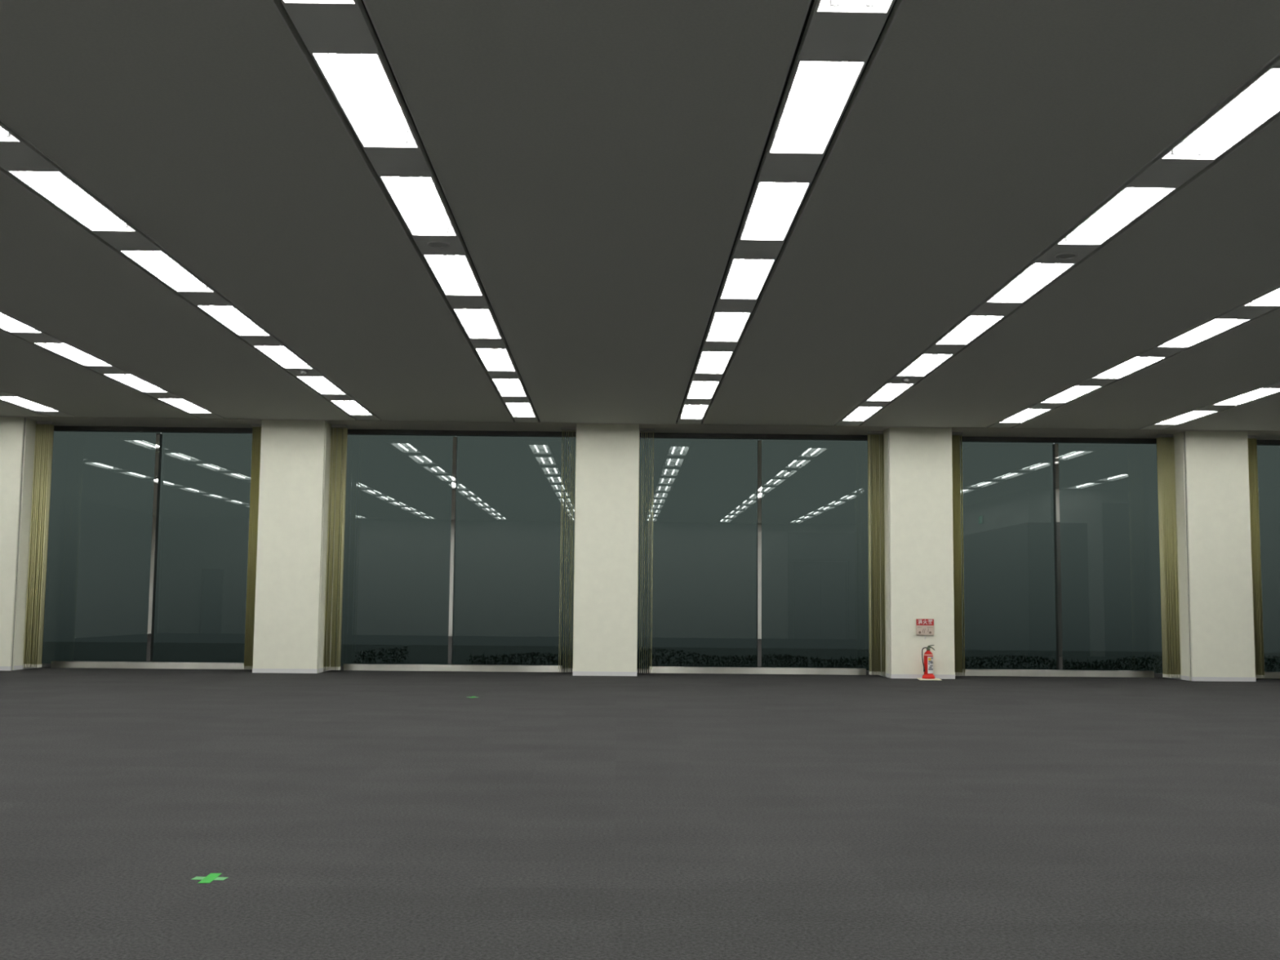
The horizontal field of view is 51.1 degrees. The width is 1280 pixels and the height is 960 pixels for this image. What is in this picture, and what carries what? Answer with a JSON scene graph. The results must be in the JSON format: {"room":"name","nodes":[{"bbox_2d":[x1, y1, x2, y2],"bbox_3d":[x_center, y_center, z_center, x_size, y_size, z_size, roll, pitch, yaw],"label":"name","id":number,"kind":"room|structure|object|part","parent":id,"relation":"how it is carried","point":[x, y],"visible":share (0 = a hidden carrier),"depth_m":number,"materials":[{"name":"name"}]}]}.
{"room":"open-plan office","nodes":[
{"label":"open-plan office","id":0,"kind":"room"},
{"bbox_2d":[0,0,1279,439],"bbox_3d":[-0.293,-1.858,9.677,29.120,0.163,22.630,1,-5,-1],"label":"ceiling","id":1,"kind":"structure","parent":0,"point":[596,168],"depth_m":9.12,"materials":[{"name":"grey paint"}]},
{"bbox_2d":[0,126,18,141],"bbox_3d":[-3.779,-2.095,7.177,0.314,0.096,1.338,1,-5,-1],"label":"ceiling light","id":2,"kind":"object","parent":1,"relation":"attached to","point":[5,135],"visible":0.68,"depth_m":7.84,"materials":[{"name":"white plastic"}]},
{"bbox_2d":[0,313,41,333],"bbox_3d":[-6.160,-1.592,12.790,0.314,0.096,1.338,1,-5,-1],"label":"ceiling light","id":3,"kind":"object","parent":1,"relation":"attached to","point":[6,323],"visible":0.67,"depth_m":13.37,"materials":[{"name":"white plastic"}]},
{"bbox_2d":[0,396,57,411],"bbox_3d":[-8.425,-1.088,18.404,0.314,0.096,1.338,1,-5,-1],"label":"ceiling light","id":4,"kind":"object","parent":1,"relation":"attached to","point":[18,401],"visible":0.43,"depth_m":18.64,"materials":[{"name":"white plastic"}]},
{"bbox_2d":[9,171,134,231],"bbox_3d":[-3.811,-1.919,9.060,0.314,0.096,1.338,1,-5,-1],"label":"ceiling light","id":5,"kind":"object","parent":1,"relation":"attached to","point":[55,187],"visible":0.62,"depth_m":9.17,"materials":[{"name":"white plastic"}]},
{"bbox_2d":[35,342,112,366],"bbox_3d":[-6.191,-1.416,14.672,0.314,0.096,1.338,1,-5,-1],"label":"ceiling light","id":6,"kind":"object","parent":1,"relation":"attached to","point":[65,350],"visible":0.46,"depth_m":14.87,"materials":[{"name":"white plastic"}]},
{"bbox_2d":[103,373,167,392],"bbox_3d":[-6.223,-1.240,16.555,0.314,0.096,1.338,1,-5,-1],"label":"ceiling light","id":7,"kind":"object","parent":1,"relation":"attached to","point":[138,384],"visible":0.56,"depth_m":16.79,"materials":[{"name":"white plastic"}]},
{"bbox_2d":[120,250,213,292],"bbox_3d":[-3.843,-1.743,10.943,0.314,0.096,1.338,1,-5,-1],"label":"ceiling light","id":8,"kind":"object","parent":1,"relation":"attached to","point":[157,263],"visible":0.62,"depth_m":11.10,"materials":[{"name":"white plastic"}]},
{"bbox_2d":[158,398,210,413],"bbox_3d":[-6.255,-1.064,18.438,0.314,0.096,1.338,1,-5,-1],"label":"ceiling light","id":9,"kind":"object","parent":1,"relation":"attached to","point":[182,404],"visible":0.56,"depth_m":18.69,"materials":[{"name":"white plastic"}]},
{"bbox_2d":[197,305,269,335],"bbox_3d":[-3.875,-1.567,12.826,0.314,0.096,1.338,1,-5,-1],"label":"ceiling light","id":10,"kind":"object","parent":1,"relation":"attached to","point":[228,316],"visible":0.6,"depth_m":13.04,"materials":[{"name":"white plastic"}]},
{"bbox_2d":[254,346,312,368],"bbox_3d":[-3.906,-1.391,14.709,0.314,0.096,1.338,1,-5,-1],"label":"ceiling light","id":11,"kind":"object","parent":1,"relation":"attached to","point":[282,355],"visible":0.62,"depth_m":14.96,"materials":[{"name":"white plastic"}]},
{"bbox_2d":[298,370,307,375],"bbox_3d":[-3.911,-1.242,15.540,0.110,0.045,0.110,1,-5,-1],"label":"smoke detector","id":12,"kind":"object","parent":1,"relation":"attached to","point":[301,372],"visible":1,"depth_m":15.51,"materials":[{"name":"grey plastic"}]},
{"bbox_2d":[283,0,355,4],"bbox_3d":[-1.423,-2.246,5.331,0.314,0.096,1.338,1,-5,-1],"label":"ceiling light","id":13,"kind":"object","parent":1,"relation":"attached to","point":[344,2],"visible":1,"depth_m":5.99,"materials":[{"name":"white plastic"}]},
{"bbox_2d":[297,376,345,394],"bbox_3d":[-3.938,-1.215,16.591,0.314,0.096,1.338,1,-5,-1],"label":"ceiling light","id":14,"kind":"object","parent":1,"relation":"attached to","point":[321,384],"visible":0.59,"depth_m":16.89,"materials":[{"name":"white plastic"}]},
{"bbox_2d":[331,400,372,415],"bbox_3d":[-3.970,-1.039,18.474,0.314,0.096,1.338,1,-5,-1],"label":"ceiling light","id":15,"kind":"object","parent":1,"relation":"attached to","point":[352,407],"visible":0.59,"depth_m":18.80,"materials":[{"name":"white plastic"}]},
{"bbox_2d":[312,53,417,147],"bbox_3d":[-1.455,-2.070,7.214,0.314,0.096,1.338,1,-5,-1],"label":"ceiling light","id":16,"kind":"object","parent":1,"relation":"attached to","point":[360,82],"visible":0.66,"depth_m":7.30,"materials":[{"name":"white plastic"}]},
{"bbox_2d":[380,176,456,235],"bbox_3d":[-1.486,-1.893,9.097,0.314,0.096,1.338,1,-5,-1],"label":"ceiling light","id":17,"kind":"object","parent":1,"relation":"attached to","point":[417,199],"visible":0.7,"depth_m":9.25,"materials":[{"name":"white plastic"}]},
{"bbox_2d":[426,240,450,248],"bbox_3d":[-1.502,-1.757,9.983,0.170,0.010,0.170,1,-5,-1],"label":"ceiling speaker","id":18,"kind":"object","parent":1,"relation":"attached to","point":[438,244],"visible":1,"depth_m":9.98,"materials":[{"name":"white"}]},
{"bbox_2d":[429,242,448,246],"bbox_3d":[-1.502,-1.759,9.983,0.139,0.006,0.139,1,-5,-1],"label":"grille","id":19,"kind":"object","parent":18,"relation":"attached to","point":[431,244],"depth_m":9.98,"materials":[{"name":"grey metal"}]},
{"bbox_2d":[423,254,482,295],"bbox_3d":[-1.518,-1.717,10.980,0.314,0.096,1.338,1,-5,-1],"label":"ceiling light","id":20,"kind":"object","parent":1,"relation":"attached to","point":[454,273],"visible":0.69,"depth_m":11.20,"materials":[{"name":"white plastic"}]},
{"bbox_2d":[453,309,501,338],"bbox_3d":[-1.550,-1.541,12.863,0.314,0.096,1.338,1,-5,-1],"label":"ceiling light","id":21,"kind":"object","parent":1,"relation":"attached to","point":[477,323],"visible":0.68,"depth_m":13.14,"materials":[{"name":"white plastic"}]},
{"bbox_2d":[475,348,515,371],"bbox_3d":[-1.582,-1.365,14.745,0.314,0.096,1.338,1,-5,-1],"label":"ceiling light","id":22,"kind":"object","parent":1,"relation":"attached to","point":[494,359],"visible":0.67,"depth_m":15.06,"materials":[{"name":"white plastic"}]},
{"bbox_2d":[492,378,526,396],"bbox_3d":[-1.613,-1.189,16.628,0.314,0.096,1.338,1,-5,-1],"label":"ceiling light","id":23,"kind":"object","parent":1,"relation":"attached to","point":[506,387],"visible":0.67,"depth_m":17.01,"materials":[{"name":"white plastic"}]},
{"bbox_2d":[505,402,535,417],"bbox_3d":[-1.645,-1.013,18.511,0.314,0.096,1.338,1,-5,-1],"label":"ceiling light","id":24,"kind":"object","parent":1,"relation":"attached to","point":[517,410],"visible":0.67,"depth_m":18.96,"materials":[{"name":"white plastic"}]},
{"bbox_2d":[680,404,708,418],"bbox_3d":[0.745,-0.987,18.549,0.314,0.096,1.338,1,-5,-1],"label":"ceiling light","id":25,"kind":"object","parent":1,"relation":"attached to","point":[690,411],"visible":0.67,"depth_m":18.98,"materials":[{"name":"white plastic"}]},
{"bbox_2d":[687,381,718,399],"bbox_3d":[0.776,-1.163,16.666,0.314,0.096,1.338,1,-5,-1],"label":"ceiling light","id":26,"kind":"object","parent":1,"relation":"attached to","point":[699,389],"visible":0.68,"depth_m":17.07,"materials":[{"name":"white plastic"}]},
{"bbox_2d":[695,351,732,373],"bbox_3d":[0.808,-1.339,14.783,0.314,0.096,1.338,1,-5,-1],"label":"ceiling light","id":27,"kind":"object","parent":1,"relation":"attached to","point":[710,362],"visible":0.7,"depth_m":15.14,"materials":[{"name":"white plastic"}]},
{"bbox_2d":[706,312,750,342],"bbox_3d":[0.840,-1.515,12.900,0.314,0.096,1.338,1,-5,-1],"label":"ceiling light","id":28,"kind":"object","parent":1,"relation":"attached to","point":[726,326],"visible":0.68,"depth_m":13.18,"materials":[{"name":"white plastic"}]},
{"bbox_2d":[720,259,773,298],"bbox_3d":[0.872,-1.691,11.017,0.314,0.096,1.338,1,-5,-1],"label":"ceiling light","id":29,"kind":"object","parent":1,"relation":"attached to","point":[745,279],"visible":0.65,"depth_m":11.24,"materials":[{"name":"white plastic"}]},
{"bbox_2d":[740,182,808,239],"bbox_3d":[0.903,-1.867,9.134,0.314,0.096,1.338,1,-5,-1],"label":"ceiling light","id":30,"kind":"object","parent":1,"relation":"attached to","point":[774,207],"visible":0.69,"depth_m":9.30,"materials":[{"name":"white plastic"}]},
{"bbox_2d":[769,61,863,153],"bbox_3d":[0.935,-2.043,7.252,0.314,0.096,1.338,1,-5,-1],"label":"ceiling light","id":31,"kind":"object","parent":1,"relation":"attached to","point":[820,91],"visible":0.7,"depth_m":7.34,"materials":[{"name":"white plastic"}]},
{"bbox_2d":[817,0,892,13],"bbox_3d":[0.967,-2.219,5.369,0.314,0.096,1.338,1,-5,-1],"label":"ceiling light","id":32,"kind":"object","parent":1,"relation":"attached to","point":[835,6],"visible":0.97,"depth_m":6.03,"materials":[{"name":"white plastic"}]},
{"bbox_2d":[843,407,881,421],"bbox_3d":[3.077,-0.961,18.586,0.314,0.096,1.338,1,-5,-1],"label":"ceiling light","id":33,"kind":"object","parent":1,"relation":"attached to","point":[860,414],"visible":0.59,"depth_m":18.94,"materials":[{"name":"white plastic"}]},
{"bbox_2d":[866,383,912,400],"bbox_3d":[3.109,-1.137,16.703,0.314,0.096,1.338,1,-5,-1],"label":"ceiling light","id":34,"kind":"object","parent":1,"relation":"attached to","point":[889,392],"visible":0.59,"depth_m":17.00,"materials":[{"name":"white plastic"}]},
{"bbox_2d":[901,377,910,382],"bbox_3d":[3.106,-1.167,15.631,0.110,0.045,0.110,1,-5,-1],"label":"smoke detector","id":35,"kind":"object","parent":1,"relation":"attached to","point":[904,380],"visible":1,"depth_m":15.60,"materials":[{"name":"grey plastic"}]},
{"bbox_2d":[897,354,952,376],"bbox_3d":[3.140,-1.313,14.820,0.314,0.096,1.338,1,-5,-1],"label":"ceiling light","id":36,"kind":"object","parent":1,"relation":"attached to","point":[923,365],"visible":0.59,"depth_m":15.08,"materials":[{"name":"white plastic"}]},
{"bbox_2d":[935,315,1004,344],"bbox_3d":[3.172,-1.489,12.937,0.314,0.096,1.338,1,-5,-1],"label":"ceiling light","id":37,"kind":"object","parent":1,"relation":"attached to","point":[972,326],"visible":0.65,"depth_m":13.16,"materials":[{"name":"white plastic"}]},
{"bbox_2d":[999,408,1050,422],"bbox_3d":[5.346,-0.936,18.622,0.314,0.096,1.338,1,-5,-1],"label":"ceiling light","id":38,"kind":"object","parent":1,"relation":"attached to","point":[1028,414],"visible":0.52,"depth_m":18.91,"materials":[{"name":"white plastic"}]},
{"bbox_2d":[986,263,1074,302],"bbox_3d":[3.204,-1.665,11.054,0.314,0.096,1.338,1,-5,-1],"label":"ceiling light","id":39,"kind":"object","parent":1,"relation":"attached to","point":[1036,277],"visible":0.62,"depth_m":11.23,"materials":[{"name":"white plastic"}]},
{"bbox_2d":[1054,252,1077,259],"bbox_3d":[3.229,-1.697,10.138,0.170,0.010,0.170,1,-5,-1],"label":"ceiling speaker","id":40,"kind":"object","parent":1,"relation":"attached to","point":[1064,255],"visible":1,"depth_m":10.13,"materials":[{"name":"white"}]},
{"bbox_2d":[1056,253,1075,257],"bbox_3d":[3.229,-1.699,10.138,0.139,0.006,0.139,1,-5,-1],"label":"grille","id":41,"kind":"object","parent":40,"relation":"attached to","point":[1058,255],"depth_m":10.13,"materials":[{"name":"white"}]},
{"bbox_2d":[1040,386,1101,403],"bbox_3d":[5.378,-1.112,16.739,0.314,0.096,1.338,1,-5,-1],"label":"ceiling light","id":42,"kind":"object","parent":1,"relation":"attached to","point":[1074,392],"visible":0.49,"depth_m":16.99,"materials":[{"name":"white plastic"}]},
{"bbox_2d":[1057,187,1174,244],"bbox_3d":[3.236,-1.841,9.171,0.314,0.096,1.338,1,-5,-1],"label":"ceiling light","id":43,"kind":"object","parent":1,"relation":"attached to","point":[1130,203],"visible":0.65,"depth_m":9.29,"materials":[{"name":"white plastic"}]},
{"bbox_2d":[1093,356,1164,378],"bbox_3d":[5.410,-1.288,14.856,0.314,0.096,1.338,1,-5,-1],"label":"ceiling light","id":44,"kind":"object","parent":1,"relation":"attached to","point":[1136,363],"visible":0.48,"depth_m":15.07,"materials":[{"name":"white plastic"}]},
{"bbox_2d":[1155,411,1216,424],"bbox_3d":[7.601,-0.911,18.658,0.314,0.096,1.338,1,-5,-1],"label":"ceiling light","id":45,"kind":"object","parent":1,"relation":"attached to","point":[1193,415],"visible":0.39,"depth_m":18.90,"materials":[{"name":"white plastic"}]},
{"bbox_2d":[1158,319,1249,347],"bbox_3d":[5.441,-1.464,12.973,0.314,0.096,1.338,1,-5,-1],"label":"ceiling light","id":46,"kind":"object","parent":1,"relation":"attached to","point":[1215,326],"visible":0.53,"depth_m":13.14,"materials":[{"name":"white plastic"}]},
{"bbox_2d":[1162,68,1279,159],"bbox_3d":[3.268,-2.017,7.288,0.314,0.096,1.338,1,-5,-1],"label":"ceiling light","id":47,"kind":"object","parent":1,"relation":"attached to","point":[1259,102],"visible":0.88,"depth_m":7.49,"materials":[{"name":"white plastic"}]},
{"bbox_2d":[1213,388,1279,404],"bbox_3d":[7.633,-1.087,16.775,0.314,0.096,1.338,1,-5,-1],"label":"ceiling light","id":48,"kind":"object","parent":1,"relation":"attached to","point":[1260,393],"visible":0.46,"depth_m":16.98,"materials":[{"name":"white plastic"}]},
{"bbox_2d":[1245,288,1279,306],"bbox_3d":[5.473,-1.640,11.090,0.314,0.096,1.338,1,-5,-1],"label":"ceiling light","id":49,"kind":"object","parent":1,"relation":"attached to","point":[1273,299],"visible":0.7,"depth_m":11.75,"materials":[{"name":"white plastic"}]},
{"bbox_2d":[0,667,1279,959],"bbox_3d":[-0.329,1.963,9.319,29.120,0.120,22.630,1,-5,-1],"label":"floor","id":50,"kind":"structure","parent":0,"point":[345,815],"depth_m":6.57,"materials":[{"name":"carpet"}]},
{"bbox_2d":[0,417,37,671],"bbox_3d":[-9.565,0.959,20.021,0.939,3.700,1.037,1,-5,-1],"label":"column","id":51,"kind":"structure","parent":50,"relation":"on","point":[17,434],"depth_m":19.61,"materials":[{"name":"paint"}]},
{"bbox_3d":[-9.582,2.768,19.837,0.939,0.062,1.007,1,-5,-1],"label":"skirting","id":52,"kind":"part","parent":51,"relation":"part of","materials":[{"name":"white plastic"}]},
{"bbox_2d":[22,421,53,667],"bbox_3d":[-8.973,0.946,19.968,0.233,3.670,0.126,1,-5,-1],"label":"vertical blind","id":53,"kind":"object","parent":51,"relation":"attached to","point":[40,513],"visible":1,"depth_m":19.93,"materials":[{"name":"fabric"}]},
{"bbox_3d":[-8.956,-0.862,20.137,0.233,0.038,0.044,1,-5,-1],"label":"head rail","id":54,"kind":"part","parent":53,"relation":"part of","materials":[{"name":"grey metal"}]},
{"bbox_2d":[40,426,253,669],"bbox_3d":[-7.363,1.028,20.529,4.088,3.699,0.152,1,-5,-1],"label":"window","id":55,"kind":"structure","parent":50,"relation":"on","point":[148,531],"depth_m":20.59,"materials":[{"name":"clear glass"}]},
{"bbox_3d":[-7.381,2.842,20.382,3.488,0.060,0.078,1,-5,-1],"label":"frame","id":56,"kind":"part","parent":55,"relation":"part of","materials":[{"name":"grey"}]},
{"bbox_3d":[-8.432,1.037,20.580,1.954,3.630,0.012,1,-5,-1],"label":"glass pane","id":57,"kind":"part","parent":55,"relation":"part of","materials":[{"name":"clear glass"}]},
{"bbox_3d":[-7.380,2.820,20.354,3.088,0.098,0.138,1,-5,-1],"label":"sill","id":58,"kind":"part","parent":55,"relation":"part of","materials":[{"name":"metal"}]},
{"bbox_3d":[-6.384,1.060,20.613,2.127,3.630,0.012,1,-5,-1],"label":"glass pane","id":59,"kind":"part","parent":55,"relation":"part of","materials":[{"name":"clear glass"}]},
{"bbox_2d":[191,873,227,883],"bbox_3d":[-1.601,1.483,4.979,0.126,0.002,0.177,1,-5,-1],"label":"floor marker","id":60,"kind":"object","parent":50,"relation":"on","point":[211,877],"visible":1,"depth_m":4.97,"materials":[{"name":"green plastic"}]},
{"bbox_2d":[252,419,337,673],"bbox_3d":[-5.146,1.008,20.091,0.939,3.700,1.037,1,-5,-1],"label":"column","id":61,"kind":"structure","parent":50,"relation":"on","point":[294,488],"depth_m":19.60,"materials":[{"name":"paint"}]},
{"bbox_2d":[243,423,261,669],"bbox_3d":[-5.745,0.982,20.019,0.253,3.670,0.126,1,-5,-1],"label":"vertical blind","id":62,"kind":"object","parent":61,"relation":"attached to","point":[256,432],"visible":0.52,"depth_m":19.99,"materials":[{"name":"fabric"}]},
{"bbox_3d":[-5.727,-0.826,20.188,0.253,0.038,0.044,1,-5,-1],"label":"head rail","id":63,"kind":"part","parent":62,"relation":"part of","materials":[{"name":"grey metal"}]},
{"bbox_3d":[-5.163,2.817,19.907,0.939,0.062,1.007,1,-5,-1],"label":"skirting","id":64,"kind":"part","parent":61,"relation":"part of","materials":[{"name":"white plastic"}]},
{"bbox_2d":[323,424,347,670],"bbox_3d":[-4.555,0.995,20.038,0.233,3.670,0.126,1,-5,-1],"label":"vertical blind","id":65,"kind":"object","parent":61,"relation":"attached to","point":[342,433],"visible":1,"depth_m":20.02,"materials":[{"name":"fabric"}]},
{"bbox_3d":[-4.537,-0.813,20.207,0.233,0.038,0.044,1,-5,-1],"label":"head rail","id":66,"kind":"part","parent":65,"relation":"part of","materials":[{"name":"grey metal"}]},
{"bbox_2d":[335,429,575,672],"bbox_3d":[-2.833,1.078,20.600,4.312,3.699,0.152,1,-5,-1],"label":"window","id":67,"kind":"structure","parent":50,"relation":"on","point":[451,548],"depth_m":20.66,"materials":[{"name":"clear glass"}]},
{"bbox_3d":[-3.939,1.087,20.651,2.101,3.630,0.012,1,-5,-1],"label":"glass pane","id":68,"kind":"part","parent":67,"relation":"part of","materials":[{"name":"clear glass"}]},
{"bbox_3d":[-2.850,2.870,20.425,3.312,0.098,0.138,1,-5,-1],"label":"sill","id":69,"kind":"part","parent":67,"relation":"part of","materials":[{"name":"metal"}]},
{"bbox_3d":[-2.850,2.892,20.454,3.712,0.060,0.078,1,-5,-1],"label":"frame","id":70,"kind":"part","parent":67,"relation":"part of","materials":[{"name":"grey metal"}]},
{"bbox_3d":[-1.780,1.111,20.686,2.203,3.630,0.012,1,-5,-1],"label":"glass pane","id":71,"kind":"part","parent":67,"relation":"part of","materials":[{"name":"clear glass"}]},
{"bbox_2d":[572,423,639,675],"bbox_3d":[-0.503,1.059,20.165,0.939,3.700,1.037,1,-5,-1],"label":"column","id":72,"kind":"structure","parent":50,"relation":"on","point":[605,632],"depth_m":19.65,"materials":[{"name":"paint"}]},
{"bbox_2d":[558,427,576,672],"bbox_3d":[-1.092,1.034,20.093,0.233,3.670,0.126,1,-5,-1],"label":"vertical blind","id":73,"kind":"object","parent":72,"relation":"attached to","point":[562,428],"visible":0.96,"depth_m":20.06,"materials":[{"name":"fabric"}]},
{"bbox_3d":[-1.075,-0.774,20.262,0.233,0.038,0.044,1,-5,-1],"label":"head rail","id":74,"kind":"part","parent":73,"relation":"part of","materials":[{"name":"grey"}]},
{"bbox_3d":[-0.520,2.869,19.980,0.939,0.062,1.007,1,-5,-1],"label":"skirting","id":75,"kind":"part","parent":72,"relation":"part of","materials":[{"name":"white plastic"}]},
{"bbox_2d":[636,428,654,672],"bbox_3d":[0.087,1.047,20.111,0.233,3.670,0.126,1,-5,-1],"label":"vertical blind","id":76,"kind":"object","parent":72,"relation":"attached to","point":[640,429],"visible":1,"depth_m":20.11,"materials":[{"name":"fabric"}]},
{"bbox_3d":[0.105,-0.761,20.281,0.233,0.038,0.044,1,-5,-1],"label":"head rail","id":77,"kind":"part","parent":76,"relation":"part of","materials":[{"name":"grey metal"}]},
{"bbox_2d":[636,432,877,675],"bbox_3d":[1.814,1.130,20.674,4.321,3.699,0.152,1,-5,-1],"label":"window","id":78,"kind":"structure","parent":50,"relation":"on","point":[759,558],"depth_m":20.73,"materials":[{"name":"clear glass"}]},
{"bbox_3d":[0.746,1.139,20.725,2.186,3.630,0.012,1,-5,-1],"label":"glass pane","id":79,"kind":"part","parent":78,"relation":"part of","materials":[{"name":"clear glass"}]},
{"bbox_3d":[1.796,2.943,20.527,3.721,0.060,0.078,1,-5,-1],"label":"frame","id":80,"kind":"part","parent":78,"relation":"part of","materials":[{"name":"grey metal"}]},
{"bbox_3d":[1.797,2.922,20.499,3.321,0.098,0.138,1,-5,-1],"label":"sill","id":81,"kind":"part","parent":78,"relation":"part of","materials":[{"name":"metal"}]},
{"bbox_3d":[2.909,1.163,20.760,2.127,3.630,0.012,1,-5,-1],"label":"glass pane","id":82,"kind":"part","parent":78,"relation":"part of","materials":[{"name":"clear glass"}]},
{"bbox_2d":[879,426,955,679],"bbox_3d":[4.147,1.111,20.238,0.939,3.700,1.037,1,-5,-1],"label":"column","id":83,"kind":"structure","parent":50,"relation":"on","point":[917,470],"depth_m":19.74,"materials":[{"name":"paint"}]},
{"bbox_2d":[866,431,884,675],"bbox_3d":[3.559,1.085,20.166,0.233,3.670,0.126,1,-5,-1],"label":"vertical blind","id":84,"kind":"object","parent":83,"relation":"attached to","point":[874,521],"visible":1,"depth_m":20.15,"materials":[{"name":"fabric"}]},
{"bbox_3d":[3.576,-0.723,20.335,0.233,0.038,0.044,1,-5,-1],"label":"head rail","id":85,"kind":"part","parent":84,"relation":"part of","materials":[{"name":"grey metal"}]},
{"bbox_3d":[4.130,2.920,20.054,0.939,0.062,1.007,1,-5,-1],"label":"skirting","id":86,"kind":"part","parent":83,"relation":"part of","materials":[{"name":"white plastic"}]},
{"bbox_2d":[915,618,933,639],"bbox_3d":[4.176,2.184,19.604,0.260,0.296,0.033,1,-5,-1],"label":"wall sign","id":87,"kind":"object","parent":83,"relation":"attached to","point":[925,627],"visible":1,"depth_m":19.60,"materials":[{"name":"beige plastic"}]},
{"bbox_2d":[951,431,964,675],"bbox_3d":[4.754,1.099,20.185,0.263,3.670,0.126,1,-5,-1],"label":"vertical blind","id":88,"kind":"object","parent":83,"relation":"attached to","point":[957,486],"visible":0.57,"depth_m":20.18,"materials":[{"name":"fabric"}]},
{"bbox_3d":[4.771,-0.710,20.354,0.263,0.038,0.044,1,-5,-1],"label":"head rail","id":89,"kind":"part","parent":88,"relation":"part of","materials":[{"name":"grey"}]},
{"bbox_2d":[917,678,941,680],"bbox_3d":[4.175,2.876,19.304,0.310,0.012,0.360,0,-5,6],"label":"board","id":90,"kind":"object","parent":50,"relation":"on","point":[935,679],"visible":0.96,"depth_m":19.13,"materials":[{"name":"beige"}]},
{"bbox_2d":[921,644,935,679],"bbox_3d":[4.180,2.633,19.387,0.187,0.485,0.187,-2,-6,21],"label":"fire extinguisher","id":91,"kind":"object","parent":90,"relation":"on","point":[928,655],"visible":1,"depth_m":19.33,"materials":[{"name":"red metal"}]},
{"bbox_2d":[955,435,1162,677],"bbox_3d":[6.355,1.180,20.746,4.102,3.699,0.152,1,-5,-1],"label":"window","id":92,"kind":"structure","parent":50,"relation":"on","point":[1061,559],"depth_m":20.81,"materials":[{"name":"clear glass"}]},
{"bbox_3d":[5.386,1.190,20.799,2.166,3.630,0.012,1,-5,-1],"label":"glass pane","id":93,"kind":"part","parent":92,"relation":"part of","materials":[{"name":"clear glass"}]},
{"bbox_3d":[6.338,2.972,20.571,3.102,0.098,0.138,1,-5,-1],"label":"sill","id":94,"kind":"part","parent":92,"relation":"part of","materials":[{"name":"metal"}]},
{"bbox_3d":[7.441,1.213,20.831,1.927,3.630,0.012,1,-5,-1],"label":"glass pane","id":95,"kind":"part","parent":92,"relation":"part of","materials":[{"name":"clear glass"}]},
{"bbox_3d":[6.338,2.994,20.599,3.502,0.060,0.078,1,-5,-1],"label":"frame","id":96,"kind":"part","parent":92,"relation":"part of","materials":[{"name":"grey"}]},
{"bbox_2d":[1168,431,1256,681],"bbox_3d":[8.579,1.160,20.309,0.939,3.700,1.037,1,-5,-1],"label":"column","id":97,"kind":"structure","parent":50,"relation":"on","point":[1215,592],"depth_m":19.82,"materials":[{"name":"paint"}]},
{"bbox_2d":[1156,434,1180,677],"bbox_3d":[7.991,1.134,20.236,0.234,3.670,0.126,1,-5,-1],"label":"vertical blind","id":98,"kind":"object","parent":97,"relation":"attached to","point":[1165,442],"visible":1,"depth_m":20.22,"materials":[{"name":"fabric"}]},
{"bbox_3d":[8.008,-0.674,20.406,0.233,0.038,0.044,1,-5,-1],"label":"head rail","id":99,"kind":"part","parent":98,"relation":"part of","materials":[{"name":"grey metal"}]},
{"bbox_3d":[8.562,2.970,20.124,0.939,0.062,1.007,1,-5,-1],"label":"skirting","id":100,"kind":"part","parent":97,"relation":"part of","materials":[{"name":"white plastic"}]},
{"bbox_2d":[1247,435,1264,678],"bbox_3d":[9.223,1.148,20.256,0.338,3.670,0.126,1,-5,-1],"label":"vertical blind","id":101,"kind":"object","parent":97,"relation":"attached to","point":[1252,445],"visible":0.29,"depth_m":20.23,"materials":[{"name":"fabric"}]},
{"bbox_3d":[9.240,-0.660,20.425,0.338,0.038,0.044,1,-5,-1],"label":"head rail","id":102,"kind":"part","parent":101,"relation":"part of","materials":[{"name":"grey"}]},
{"bbox_2d":[1256,440,1279,678],"bbox_3d":[10.795,1.229,20.816,4.117,3.699,0.152,1,-5,-1],"label":"window","id":103,"kind":"structure","parent":50,"relation":"on","point":[1268,451],"depth_m":20.88,"materials":[{"name":"clear glass"}]},
{"bbox_3d":[10.778,3.021,20.641,3.117,0.098,0.138,1,-5,-1],"label":"sill","id":104,"kind":"part","parent":103,"relation":"part of","materials":[{"name":"metal"}]}
]}

